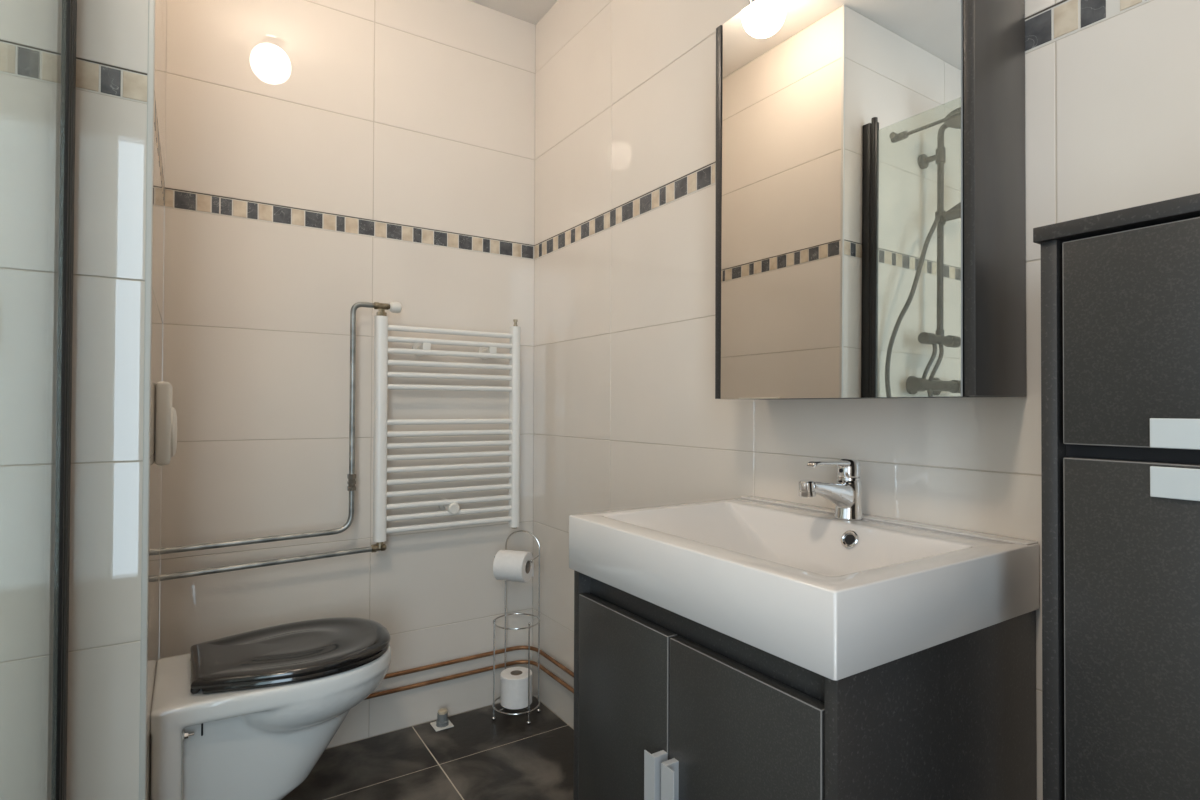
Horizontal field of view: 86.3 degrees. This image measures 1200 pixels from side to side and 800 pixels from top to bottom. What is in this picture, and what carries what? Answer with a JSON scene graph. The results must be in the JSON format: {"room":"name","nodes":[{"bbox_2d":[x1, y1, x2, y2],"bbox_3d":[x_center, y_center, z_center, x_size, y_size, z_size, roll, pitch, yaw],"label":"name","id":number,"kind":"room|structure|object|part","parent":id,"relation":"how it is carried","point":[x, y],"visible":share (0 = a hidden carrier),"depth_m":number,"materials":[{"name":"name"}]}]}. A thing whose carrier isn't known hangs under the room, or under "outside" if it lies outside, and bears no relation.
{"room":"bathroom","nodes":[
{"label":"bathroom","id":0,"kind":"room"},
{"bbox_2d":[0,0,147,799],"bbox_3d":[-1.192,-0.167,0.832,0.986,2.318,0.050,1,-1,-33],"label":"wall pier","id":1,"kind":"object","parent":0,"point":[105,558],"visible":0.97,"depth_m":1.03,"materials":[{"name":"beige tile"}]},
{"bbox_2d":[0,39,146,103],"bbox_3d":[-1.178,-0.530,0.817,0.986,0.051,0.004,1,-1,-33],"label":"trim","id":2,"kind":"structure","parent":1,"relation":"attached to","point":[16,59],"depth_m":1.03,"materials":[{"name":"tile"}]},
{"bbox_2d":[146,0,166,799],"bbox_3d":[-0.962,-0.160,1.348,0.050,2.318,0.661,1,-1,-33],"label":"wall niche","id":3,"kind":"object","parent":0,"point":[160,5],"visible":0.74,"depth_m":1.31,"materials":[{"name":"beige tile"}]},
{"bbox_2d":[139,0,154,799],"bbox_3d":[-0.763,-0.163,1.081,0.010,2.318,0.010,1,-1,-33],"label":"trim","id":4,"kind":"structure","parent":3,"relation":"attached to","point":[151,3],"depth_m":1.07,"materials":[{"name":"grey"}]},
{"bbox_2d":[155,381,176,464],"bbox_3d":[-0.931,0.048,1.376,0.036,0.170,0.195,1,-1,-33],"label":"box","id":5,"kind":"object","parent":3,"relation":"attached to","point":[165,414],"visible":1,"depth_m":1.29,"materials":[{"name":"white plastic"}]},
{"bbox_2d":[159,546,371,580],"bbox_3d":[-0.871,0.433,1.708,0.503,0.029,0.015,1,-1,-32],"label":"pipe","id":6,"kind":"object","parent":3,"relation":"attached to","point":[199,572],"visible":1,"depth_m":1.69,"materials":[{"name":"grey metal"}]},
{"bbox_2d":[160,302,372,554],"bbox_3d":[-0.868,0.050,1.710,0.503,0.666,0.026,1,-1,-33],"label":"supply pipe","id":7,"kind":"object","parent":3,"relation":"attached to","point":[351,476],"visible":1,"depth_m":1.81,"materials":[{"name":"grey metal"}]},
{"bbox_2d":[150,617,390,799],"bbox_3d":[-0.752,0.745,1.512,0.498,0.333,0.350,1,-1,-33],"label":"toilet","id":8,"kind":"object","parent":3,"relation":"attached to","point":[250,715],"visible":1,"depth_m":1.39,"materials":[{"name":"white ceramic"}]},
{"bbox_2d":[182,730,193,740],"bbox_3d":[-0.834,0.677,1.293,0.022,0.020,0.020,1,-1,-33],"label":"bolt","id":9,"kind":"object","parent":8,"relation":"in","point":[187,735],"depth_m":1.30,"materials":[{"name":"silver metal"}]},
{"bbox_3d":[-0.726,0.588,1.530,0.426,0.018,0.346,1,-1,-33],"label":"lid","id":10,"kind":"part","parent":8,"relation":"part of","materials":[{"name":"black plastic"}]},
{"bbox_3d":[-0.719,0.605,1.534,0.403,0.013,0.342,1,-1,-33],"label":"seat","id":11,"kind":"part","parent":8,"relation":"part of","materials":[{"name":"black plastic"}]},
{"bbox_2d":[159,0,535,748],"bbox_3d":[-0.659,-0.152,1.995,1.160,2.318,0.100,1,-1,-33],"label":"wall","id":12,"kind":"structure","parent":0,"point":[416,113],"depth_m":1.87,"materials":[{"name":"beige tile"}]},
{"bbox_2d":[154,92,164,205],"bbox_3d":[-0.941,-0.523,1.365,0.004,0.051,0.661,1,-1,-33],"label":"trim","id":13,"kind":"structure","parent":12,"relation":"attached to","point":[155,111],"depth_m":1.33,"materials":[{"name":"stone"}]},
{"bbox_2d":[164,188,533,259],"bbox_3d":[-0.674,-0.516,1.932,1.060,0.051,0.004,1,-1,-33],"label":"trim","id":14,"kind":"structure","parent":12,"relation":"attached to","point":[174,198],"depth_m":1.87,"materials":[{"name":"tile"}]},
{"bbox_2d":[371,302,519,552],"bbox_3d":[-0.478,0.077,1.994,0.468,0.729,0.094,1,-1,-33],"label":"towel radiator","id":15,"kind":"object","parent":12,"relation":"attached to","point":[422,346],"visible":1,"depth_m":1.95,"materials":[{"name":"white metal"}]},
{"bbox_3d":[-0.601,-0.273,1.884,0.035,0.034,0.034,1,-1,-33],"label":"valve knob","id":16,"kind":"part","parent":15,"relation":"part of","materials":[{"name":"white plastic"}]},
{"bbox_2d":[364,660,573,699],"bbox_3d":[-0.406,0.874,1.484,1.048,0.013,1.000,1,-1,-33],"label":"copper pipe","id":17,"kind":"object","parent":12,"relation":"attached to","point":[416,685],"visible":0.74,"depth_m":2.02,"materials":[{"name":"brown metal"}]},
{"bbox_2d":[384,646,573,678],"bbox_3d":[-0.406,0.826,1.484,1.048,0.013,1.000,1,-1,-33],"label":"copper pipe","id":18,"kind":"object","parent":12,"relation":"attached to","point":[413,670],"visible":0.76,"depth_m":2.03,"materials":[{"name":"brown metal"}]},
{"bbox_2d":[281,694,573,799],"bbox_3d":[-0.351,1.016,0.489,2.250,0.050,2.950,1,-1,-33],"label":"floor","id":19,"kind":"structure","parent":0,"point":[480,757],"depth_m":1.77,"materials":[{"name":"tile"}]},
{"bbox_2d":[47,0,76,799],"bbox_3d":[-0.652,0.014,0.672,0.057,1.957,0.799,1,-1,-33],"label":"shower door frame","id":20,"kind":"structure","parent":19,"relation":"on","point":[67,9],"depth_m":0.98,"materials":[{"name":"black metal"}]},
{"bbox_3d":[-0.623,0.030,0.660,0.006,1.900,0.748,1,-1,-33],"label":"glass pane","id":21,"kind":"part","parent":20,"relation":"part of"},
{"bbox_2d":[430,708,453,731],"bbox_3d":[-0.489,0.984,1.982,0.057,0.048,0.058,1,-1,-33],"label":"pipe stub","id":22,"kind":"object","parent":19,"relation":"on","point":[442,722],"visible":1,"depth_m":1.97,"materials":[{"name":"white plastic"}]},
{"bbox_3d":[-0.489,1.006,1.982,0.057,0.004,0.058,1,-1,-33],"label":"floor plate","id":23,"kind":"part","parent":22,"relation":"part of","materials":[{"name":"white plastic"}]},
{"bbox_2d":[492,530,540,724],"bbox_3d":[-0.266,0.717,2.048,0.155,0.584,0.151,0,-1,-9],"label":"stand","id":24,"kind":"object","parent":19,"relation":"on","point":[531,561],"visible":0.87,"depth_m":2.02,"materials":[{"name":"silver metal"}]},
{"bbox_3d":[-0.334,0.846,2.016,0.008,0.309,0.008,1,-1,-33],"label":"post","id":25,"kind":"part","parent":24,"relation":"part of","materials":[{"name":"silver metal"}]},
{"bbox_2d":[493,550,533,582],"bbox_3d":[-0.272,0.522,2.013,0.099,0.094,0.094,0,-1,18],"label":"toilet roll","id":26,"kind":"object","parent":24,"relation":"hanging from","point":[508,565],"visible":1,"depth_m":1.98,"materials":[{"name":"paper"}]},
{"bbox_2d":[500,667,531,709],"bbox_3d":[-0.268,0.919,2.046,0.101,0.095,0.101,1,-1,-33],"label":"toilet roll","id":27,"kind":"object","parent":24,"relation":"on","point":[513,680],"visible":0.99,"depth_m":2.01,"materials":[{"name":"paper"}]},
{"bbox_3d":[-0.221,0.847,1.990,0.008,0.309,0.008,1,-1,-33],"label":"post","id":28,"kind":"part","parent":24,"relation":"part of","materials":[{"name":"silver metal"}]},
{"bbox_2d":[573,570,1035,799],"bbox_3d":[0.272,0.646,0.994,0.458,0.708,0.536,1,-1,-33],"label":"vanity cabinet","id":29,"kind":"object","parent":19,"relation":"on","point":[668,705],"visible":0.79,"depth_m":0.81,"materials":[{"name":"grey laminate"}]},
{"bbox_3d":[0.141,0.648,1.219,0.435,0.708,0.016,1,-1,-33],"label":"panel","id":30,"kind":"part","parent":29,"relation":"part of","materials":[{"name":"grey laminate"}]},
{"bbox_3d":[0.036,0.631,0.996,0.018,0.600,0.242,1,-1,-33],"label":"door","id":31,"kind":"part","parent":29,"relation":"part of","materials":[{"name":"grey laminate"}]},
{"bbox_3d":[0.078,0.580,0.894,0.023,0.176,0.024,1,-1,-33],"label":"handle","id":32,"kind":"part","parent":29,"relation":"part of","materials":[{"name":"silver metal"}]},
{"bbox_3d":[0.099,0.579,0.861,0.023,0.176,0.027,1,-1,-33],"label":"handle","id":33,"kind":"part","parent":29,"relation":"part of","materials":[{"name":"silver metal"}]},
{"bbox_3d":[0.126,0.344,0.903,0.018,0.108,0.504,1,-1,-33],"label":"rail","id":34,"kind":"part","parent":29,"relation":"part of","materials":[{"name":"grey laminate"}]},
{"bbox_3d":[0.172,0.629,0.784,0.018,0.600,0.254,1,-1,-33],"label":"door","id":35,"kind":"part","parent":29,"relation":"part of","materials":[{"name":"grey laminate"}]},
{"bbox_2d":[569,496,1038,680],"bbox_3d":[0.280,0.244,1.002,0.446,0.094,0.546,1,-1,-33],"label":"basin","id":36,"kind":"object","parent":29,"relation":"in","point":[804,586],"visible":0.99,"depth_m":0.83,"materials":[{"name":"white ceramic"}]},
{"bbox_2d":[799,458,862,519],"bbox_3d":[0.382,0.150,1.069,0.143,0.103,0.045,1,-1,-29],"label":"faucet","id":37,"kind":"object","parent":36,"relation":"on","point":[846,493],"visible":1,"depth_m":1.07,"materials":[{"name":"silver metal"}]},
{"bbox_3d":[0.392,0.115,1.071,0.118,0.032,0.038,1,-1,-33],"label":"lever","id":38,"kind":"part","parent":37,"relation":"part of","materials":[{"name":"silver metal"}]},
{"bbox_3d":[0.422,0.644,0.782,0.435,0.708,0.016,1,-1,-33],"label":"panel","id":39,"kind":"part","parent":29,"relation":"part of","materials":[{"name":"grey laminate"}]},
{"bbox_2d":[1033,193,1199,799],"bbox_3d":[0.655,0.402,0.639,0.204,1.191,0.310,1,-1,-33],"label":"tall cabinet","id":40,"kind":"object","parent":19,"relation":"on","point":[1120,289],"visible":1,"depth_m":0.65,"materials":[{"name":"grey laminate"}]},
{"bbox_3d":[0.580,0.411,0.760,0.198,1.174,0.016,1,-1,-33],"label":"panel","id":41,"kind":"part","parent":40,"relation":"part of","materials":[{"name":"grey laminate"}]},
{"bbox_3d":[0.657,-0.186,0.645,0.204,0.016,0.310,1,-1,-33],"label":"panel","id":42,"kind":"part","parent":40,"relation":"part of","materials":[{"name":"grey laminate"}]},
{"bbox_3d":[0.583,-0.063,0.596,0.018,0.221,0.259,1,-1,-33],"label":"door","id":43,"kind":"part","parent":40,"relation":"part of","materials":[{"name":"grey laminate"}]},
{"bbox_3d":[0.581,0.500,0.589,0.018,0.876,0.259,1,-1,-33],"label":"door","id":44,"kind":"part","parent":40,"relation":"part of","materials":[{"name":"grey laminate"}]},
{"bbox_3d":[0.575,0.080,0.586,0.004,0.030,0.111,1,-1,-33],"label":"handle","id":45,"kind":"part","parent":40,"relation":"part of","materials":[{"name":"silver metal"}]},
{"bbox_3d":[0.575,0.032,0.587,0.004,0.029,0.111,1,-1,-33],"label":"handle","id":46,"kind":"part","parent":40,"relation":"part of","materials":[{"name":"silver metal"}]},
{"bbox_2d":[469,0,557,24],"bbox_3d":[-0.342,-1.377,0.516,2.250,0.100,2.950,1,-1,-33],"label":"ceiling","id":47,"kind":"structure","parent":0,"point":[532,11],"depth_m":2.13,"materials":[{"name":"paint"}]},
{"bbox_2d":[532,0,1199,799],"bbox_3d":[0.557,-0.158,1.084,0.100,2.318,2.750,1,-1,-33],"label":"wall","id":48,"kind":"structure","parent":0,"point":[628,415],"depth_m":1.51,"materials":[{"name":"beige tile"}]},
{"bbox_2d":[534,0,1151,259],"bbox_3d":[0.518,-0.521,1.062,0.004,0.051,2.750,1,-1,-33],"label":"trim","id":49,"kind":"structure","parent":48,"relation":"attached to","point":[1064,18],"depth_m":1.47,"materials":[{"name":"tile"}]},
{"bbox_2d":[715,0,1025,399],"bbox_3d":[0.415,-0.367,1.082,0.141,0.728,0.491,1,-1,-33],"label":"upper cabinet","id":50,"kind":"object","parent":48,"relation":"attached to","point":[870,239],"visible":1,"depth_m":0.96,"materials":[{"name":"grey laminate"}]},
{"bbox_3d":[0.288,-0.365,1.283,0.138,0.728,0.014,1,-1,-33],"label":"panel","id":51,"kind":"part","parent":50,"relation":"part of","materials":[{"name":"mirror"}]},
{"bbox_3d":[0.370,-0.367,1.052,0.014,0.728,0.454,1,-1,-33],"label":"mirror door","id":52,"kind":"part","parent":50,"relation":"part of","materials":[{"name":"silver"}]},
{"bbox_3d":[0.546,-0.369,0.882,0.138,0.728,0.014,1,-1,-33],"label":"panel","id":53,"kind":"part","parent":50,"relation":"part of","materials":[{"name":"grey laminate"}]}
]}

